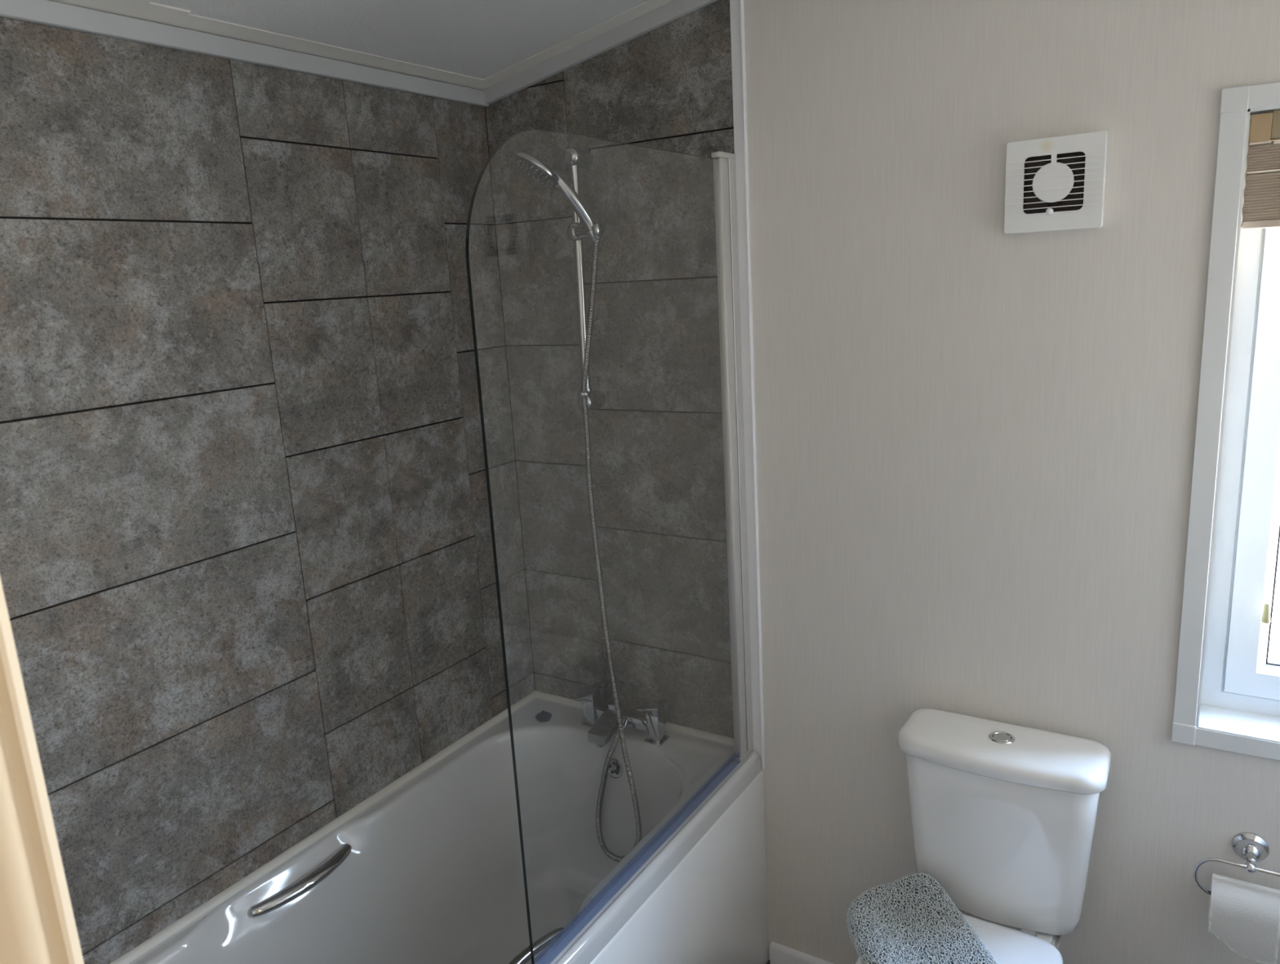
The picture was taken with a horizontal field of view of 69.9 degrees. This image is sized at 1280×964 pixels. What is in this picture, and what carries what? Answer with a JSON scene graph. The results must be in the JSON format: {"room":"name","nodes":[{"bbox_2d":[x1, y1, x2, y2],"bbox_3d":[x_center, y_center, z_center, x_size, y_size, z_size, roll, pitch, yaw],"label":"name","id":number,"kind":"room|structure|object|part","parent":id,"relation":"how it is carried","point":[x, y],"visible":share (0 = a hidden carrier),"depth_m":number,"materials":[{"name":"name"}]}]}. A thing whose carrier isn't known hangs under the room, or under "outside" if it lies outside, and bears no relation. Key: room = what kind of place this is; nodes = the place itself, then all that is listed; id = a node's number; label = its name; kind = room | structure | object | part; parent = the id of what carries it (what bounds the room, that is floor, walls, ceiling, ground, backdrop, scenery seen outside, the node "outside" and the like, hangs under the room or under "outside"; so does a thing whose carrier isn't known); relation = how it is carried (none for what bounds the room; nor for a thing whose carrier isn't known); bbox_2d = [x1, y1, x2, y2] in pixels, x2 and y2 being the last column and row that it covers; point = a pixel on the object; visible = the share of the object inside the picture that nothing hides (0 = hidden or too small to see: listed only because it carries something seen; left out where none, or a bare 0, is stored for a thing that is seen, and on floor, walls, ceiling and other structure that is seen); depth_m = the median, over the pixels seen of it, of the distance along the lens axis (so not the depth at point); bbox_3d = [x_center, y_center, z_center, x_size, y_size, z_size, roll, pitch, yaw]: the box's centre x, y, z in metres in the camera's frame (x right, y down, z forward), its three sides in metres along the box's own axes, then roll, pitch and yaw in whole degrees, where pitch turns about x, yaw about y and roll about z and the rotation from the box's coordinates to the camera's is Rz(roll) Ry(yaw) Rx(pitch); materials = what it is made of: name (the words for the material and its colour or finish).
{"room":"bathroom","nodes":[
{"label":"bathroom","id":0,"kind":"room"},
{"bbox_2d":[0,16,534,963],"bbox_3d":[-1.188,0.342,1.190,0.120,2.345,3.320,5,15,32],"label":"wall","id":1,"kind":"structure","parent":0,"point":[247,575],"depth_m":1.71,"materials":[{"name":"grey tile"}]},
{"bbox_2d":[120,0,191,14],"bbox_3d":[0.040,-0.864,0.856,2.034,0.371,0.220,5,15,32],"label":"trim","id":2,"kind":"structure","parent":1,"relation":"attached to","point":[144,2],"depth_m":1.47,"materials":[{"name":"white paint"}]},
{"bbox_2d":[0,0,488,106],"bbox_3d":[-0.806,-0.750,1.533,0.014,0.034,1.650,5,15,32],"label":"trim","id":3,"kind":"structure","parent":1,"relation":"attached to","point":[47,12],"depth_m":1.62,"materials":[{"name":"grey paint"}]},
{"bbox_2d":[49,0,496,90],"bbox_3d":[-0.790,-0.771,1.517,0.056,0.014,1.650,5,15,32],"label":"trim","id":4,"kind":"structure","parent":1,"relation":"attached to","point":[193,22],"depth_m":1.68,"materials":[{"name":"white paint"}]},
{"bbox_2d":[110,690,733,963],"bbox_3d":[-0.450,0.787,1.701,0.655,0.016,1.650,5,15,32],"label":"trim","id":5,"kind":"structure","parent":1,"relation":"attached to","point":[177,926],"depth_m":1.99,"materials":[{"name":"grey plastic"}]},
{"bbox_2d":[151,0,648,79],"bbox_3d":[0.051,-0.798,0.100,3.210,0.628,3.320,5,15,32],"label":"ceiling","id":6,"kind":"structure","parent":0,"point":[481,39],"depth_m":1.78,"materials":[{"name":"white paint"}]},
{"bbox_2d":[484,0,1279,963],"bbox_3d":[1.001,-0.106,1.614,3.099,2.795,0.120,5,15,32],"label":"wall","id":7,"kind":"structure","parent":0,"point":[975,440],"depth_m":1.83,"materials":[{"name":"beige paint"}]},
{"bbox_2d":[484,0,673,83],"bbox_3d":[0.505,-1.051,1.578,2.034,0.370,0.062,5,15,32],"label":"trim","id":8,"kind":"structure","parent":7,"relation":"attached to","point":[646,6],"depth_m":2.00,"materials":[{"name":"white"}]},
{"bbox_2d":[563,146,606,410],"bbox_3d":[-0.111,-0.458,2.101,0.120,0.599,0.106,5,15,32],"label":"shower rail","id":9,"kind":"object","parent":7,"relation":"attached to","point":[575,157],"visible":0.94,"depth_m":2.10,"materials":[{"name":"silver metal"}]},
{"bbox_2d":[514,152,595,231],"bbox_3d":[-0.190,-0.624,2.007,0.170,0.185,0.111,-13,16,-36],"label":"shower","id":10,"kind":"object","parent":9,"relation":"on","point":[533,166],"visible":0.97,"depth_m":1.97,"materials":[{"name":"silver metal"}]},
{"bbox_3d":[-0.180,-0.638,1.974,0.014,0.014,0.014,5,15,32],"label":"spray lever","id":11,"kind":"part","parent":10,"relation":"part of","materials":[{"name":"grey metal"}]},
{"bbox_3d":[-0.146,-0.609,1.998,0.119,0.155,0.034,-9,14,-24],"label":"handle","id":12,"kind":"part","parent":10,"relation":"part of","materials":[{"name":"silver metal"}]},
{"bbox_3d":[-0.147,-0.572,2.091,0.043,0.043,0.041,5,15,32],"label":"slider knob","id":13,"kind":"part","parent":9,"relation":"part of","materials":[{"name":"silver metal"}]},
{"bbox_3d":[-0.138,-0.456,2.122,0.032,0.559,0.023,5,15,32],"label":"rail","id":14,"kind":"part","parent":9,"relation":"part of","materials":[{"name":"silver metal"}]},
{"bbox_3d":[-0.123,-0.566,2.064,0.030,0.033,0.049,-14,16,-40],"label":"slider arm","id":15,"kind":"part","parent":9,"relation":"part of","materials":[{"name":"silver metal"}]},
{"bbox_2d":[482,0,718,104],"bbox_3d":[0.495,-1.035,1.618,2.090,0.409,0.014,5,15,32],"label":"trim","id":16,"kind":"structure","parent":7,"relation":"attached to","point":[668,12],"depth_m":2.01,"materials":[{"name":"grey paint"}]},
{"bbox_2d":[729,0,764,768],"bbox_3d":[0.238,-0.164,2.012,0.029,1.745,0.008,5,15,32],"label":"trim","id":17,"kind":"structure","parent":7,"relation":"attached to","point":[736,12],"depth_m":1.99,"materials":[{"name":"white plastic"}]},
{"bbox_2d":[769,941,833,963],"bbox_3d":[0.918,1.231,1.933,1.390,0.058,0.013,5,15,32],"label":"baseboard","id":18,"kind":"structure","parent":7,"relation":"attached to","point":[779,953],"depth_m":2.27,"materials":[{"name":"white wood"}]},
{"bbox_2d":[1004,130,1107,234],"bbox_3d":[0.723,-0.519,1.596,0.160,0.158,0.028,5,15,32],"label":"fan","id":19,"kind":"object","parent":7,"relation":"attached to","point":[1056,183],"visible":1,"depth_m":1.59,"materials":[{"name":"white plastic"}]},
{"bbox_2d":[1170,81,1279,760],"bbox_3d":[1.215,-0.068,1.489,0.532,1.130,0.146,5,15,32],"label":"window","id":20,"kind":"structure","parent":7,"relation":"in","point":[1227,695],"depth_m":1.61,"materials":[{"name":"white plastic"}]},
{"bbox_3d":[0.970,-0.071,1.565,0.036,1.056,0.009,5,15,32],"label":"casing","id":21,"kind":"part","parent":20,"relation":"part of","materials":[{"name":"white plastic"}]},
{"bbox_3d":[1.210,0.479,1.554,0.458,0.034,0.009,5,15,32],"label":"casing","id":22,"kind":"part","parent":20,"relation":"part of","materials":[{"name":"white plastic"}]},
{"bbox_3d":[1.237,0.452,1.593,0.452,0.007,0.113,5,15,32],"label":"sill","id":23,"kind":"part","parent":20,"relation":"part of","materials":[{"name":"white plastic"}]},
{"bbox_3d":[1.241,-0.078,1.530,0.452,1.054,0.038,5,15,32],"label":"frame","id":24,"kind":"part","parent":20,"relation":"part of","materials":[{"name":"white plastic"}]},
{"bbox_3d":[1.240,-0.078,1.528,0.378,0.980,0.051,5,15,32],"label":"sash","id":25,"kind":"part","parent":20,"relation":"part of","materials":[{"name":"white plastic"}]},
{"bbox_2d":[1240,109,1279,623],"bbox_3d":[1.192,-0.155,1.443,0.449,0.858,0.053,5,15,32],"label":"window blind","id":26,"kind":"object","parent":20,"relation":"attached to","point":[1261,193],"visible":1,"depth_m":1.46,"materials":[{"name":"beige fabric"}]},
{"bbox_3d":[0.980,-0.478,1.481,0.005,0.127,0.002,5,15,32],"label":"edge cord","id":27,"kind":"part","parent":26,"relation":"part of","materials":[{"name":"white fabric"}]},
{"bbox_3d":[0.990,-0.540,1.461,0.028,0.003,0.020,5,15,32],"label":"rail","id":28,"kind":"part","parent":26,"relation":"part of","materials":[{"name":"beige"}]},
{"bbox_3d":[1.177,-0.405,1.384,0.448,0.012,0.036,5,15,32],"label":"rail","id":29,"kind":"part","parent":26,"relation":"part of","materials":[{"name":"beige fabric"}]},
{"bbox_3d":[1.030,-0.494,1.447,0.118,0.003,0.020,5,15,32],"label":"rail","id":30,"kind":"part","parent":26,"relation":"part of","materials":[{"name":"beige"}]},
{"bbox_3d":[1.088,-0.103,1.544,0.007,0.660,0.001,-12,15,-33],"label":"pull cord","id":31,"kind":"part","parent":26,"relation":"part of","materials":[{"name":"beige plastic"}]},
{"bbox_3d":[1.170,-0.553,1.353,0.392,0.042,0.045,5,15,32],"label":"head rail","id":32,"kind":"part","parent":26,"relation":"part of","materials":[{"name":"brown"}]},
{"bbox_3d":[1.149,-0.588,1.316,0.458,0.034,0.009,5,15,32],"label":"casing","id":33,"kind":"part","parent":20,"relation":"part of","materials":[{"name":"white plastic"}]},
{"bbox_2d":[1193,831,1279,895],"bbox_3d":[1.109,0.698,1.640,0.197,0.111,0.066,5,15,32],"label":"toilet roll holder","id":34,"kind":"object","parent":7,"relation":"attached to","point":[1251,847],"visible":0.98,"depth_m":1.65,"materials":[{"name":"silver metal"}]},
{"bbox_3d":[1.096,0.720,1.621,0.197,0.078,0.006,5,15,32],"label":"wire arm","id":35,"kind":"part","parent":34,"relation":"part of","materials":[{"name":"silver metal"}]},
{"bbox_2d":[1208,873,1279,963],"bbox_3d":[1.083,0.777,1.642,0.103,0.118,0.092,5,15,32],"label":"toilet roll","id":36,"kind":"object","parent":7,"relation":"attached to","point":[1245,916],"visible":1,"depth_m":1.61,"materials":[{"name":"white paper"}]},
{"bbox_2d":[959,910,1061,949],"bbox_3d":[0.695,0.952,1.866,0.290,0.166,0.180,5,15,32],"label":"seat","id":37,"kind":"object","parent":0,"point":[1054,939],"depth_m":1.78,"materials":[{"name":"white plastic"}]},
{"bbox_3d":[0.187,1.616,0.637,3.210,0.050,3.320,5,15,32],"label":"floor","id":38,"kind":"structure","parent":0,"visible":0},
{"bbox_2d":[128,697,768,963],"bbox_3d":[-0.418,1.077,1.756,0.690,0.584,1.650,5,15,32],"label":"bathtub","id":39,"kind":"object","parent":38,"relation":"on","point":[431,872],"visible":0.97,"depth_m":2.11,"materials":[{"name":"white ceramic"}]},
{"bbox_3d":[-0.676,0.807,1.855,0.045,0.023,0.242,5,15,32],"label":"grip handle","id":40,"kind":"part","parent":39,"relation":"part of","materials":[{"name":"silver metal"}]},
{"bbox_3d":[-0.212,0.835,1.565,0.045,0.023,0.242,5,15,32],"label":"grip handle","id":41,"kind":"part","parent":39,"relation":"part of","materials":[{"name":"silver metal"}]},
{"bbox_2d":[535,710,551,722],"bbox_3d":[-0.254,0.614,2.405,0.043,0.021,0.043,5,15,32],"label":"plug","id":42,"kind":"object","parent":39,"relation":"on","point":[543,717],"visible":1,"depth_m":2.40,"materials":[{"name":"silver rubber"}]},
{"bbox_2d":[465,128,753,963],"bbox_3d":[0.007,0.068,1.712,0.021,1.358,0.835,5,15,32],"label":"screen","id":43,"kind":"object","parent":39,"relation":"on","point":[724,163],"visible":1,"depth_m":1.97,"materials":[{"name":"clear glass"}]},
{"bbox_2d":[574,682,670,747],"bbox_3d":[-0.067,0.588,2.281,0.257,0.113,0.121,5,15,32],"label":"mixer","id":44,"kind":"object","parent":39,"relation":"on","point":[602,720],"visible":0.9,"depth_m":2.27,"materials":[{"name":"silver metal"}]},
{"bbox_3d":[-0.122,0.624,2.367,0.048,0.005,0.048,5,15,32],"label":"plate","id":45,"kind":"part","parent":44,"relation":"part of","materials":[{"name":"silver metal"}]},
{"bbox_3d":[-0.133,0.538,2.351,0.061,0.006,0.052,-24,15,31],"label":"lever","id":46,"kind":"part","parent":44,"relation":"part of","materials":[{"name":"silver metal"}]},
{"bbox_3d":[-0.084,0.608,2.281,0.051,0.056,0.094,5,15,32],"label":"spout","id":47,"kind":"part","parent":44,"relation":"part of","materials":[{"name":"silver metal"}]},
{"bbox_2d":[581,238,642,862],"bbox_3d":[-0.072,0.197,2.146,0.158,1.495,0.127,5,15,32],"label":"shower hose","id":48,"kind":"object","parent":44,"relation":"attached to","point":[620,733],"visible":0.94,"depth_m":2.20,"materials":[{"name":"silver metal"}]},
{"bbox_3d":[-0.064,0.570,2.308,0.023,0.028,0.024,5,15,32],"label":"diverter knob","id":49,"kind":"part","parent":44,"relation":"part of","materials":[{"name":"silver metal"}]},
{"bbox_2d":[622,718,628,729],"bbox_3d":[-0.043,0.605,2.283,0.024,0.030,0.032,5,15,32],"label":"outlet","id":50,"kind":"object","parent":44,"relation":"attached to","point":[625,721],"depth_m":2.28,"materials":[{"name":"silver metal"}]},
{"bbox_3d":[0.030,0.549,2.249,0.061,0.006,0.052,-10,9,31],"label":"lever","id":51,"kind":"part","parent":44,"relation":"part of","materials":[{"name":"silver metal"}]},
{"bbox_3d":[0.042,0.637,2.265,0.048,0.005,0.048,5,15,32],"label":"plate","id":52,"kind":"part","parent":44,"relation":"part of","materials":[{"name":"silver metal"}]},
{"bbox_3d":[-0.129,1.125,1.582,0.011,0.532,1.650,5,15,32],"label":"panel","id":53,"kind":"part","parent":39,"relation":"part of","materials":[{"name":"white plastic"}]},
{"bbox_2d":[855,707,1111,963],"bbox_3d":[0.601,0.930,1.674,0.379,0.793,0.629,5,15,32],"label":"toilet","id":54,"kind":"object","parent":38,"relation":"on","point":[1004,815],"visible":0.82,"depth_m":1.75,"materials":[{"name":"white ceramic"}]},
{"bbox_2d":[846,872,997,963],"bbox_3d":[0.528,0.858,1.669,0.239,0.066,0.378,-5,13,-7],"label":"lid cover","id":55,"kind":"object","parent":54,"relation":"on","point":[912,919],"visible":1,"depth_m":1.74,"materials":[{"name":"grey fabric"}]},
{"bbox_3d":[0.537,0.906,1.606,0.333,0.021,0.459,5,15,32],"label":"seat lid","id":56,"kind":"part","parent":54,"relation":"part of","materials":[{"name":"white"}]},
{"bbox_3d":[0.711,0.702,1.820,0.355,0.338,0.152,5,15,32],"label":"cistern tank","id":57,"kind":"part","parent":54,"relation":"part of","materials":[{"name":"white ceramic"}]},
{"bbox_3d":[0.700,0.518,1.778,0.379,0.040,0.178,5,15,32],"label":"cistern lid","id":58,"kind":"part","parent":54,"relation":"part of","materials":[{"name":"white ceramic"}]},
{"bbox_3d":[0.077,0.266,0.176,3.099,2.795,0.080,5,15,32],"label":"wall","id":59,"kind":"structure","parent":0,"visible":0},
{"bbox_2d":[0,577,84,963],"bbox_3d":[0.045,0.611,0.290,0.866,2.075,0.097,5,15,32],"label":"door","id":60,"kind":"structure","parent":59,"relation":"in","point":[37,926],"depth_m":0.42,"materials":[{"name":"beige wood"}]}
]}

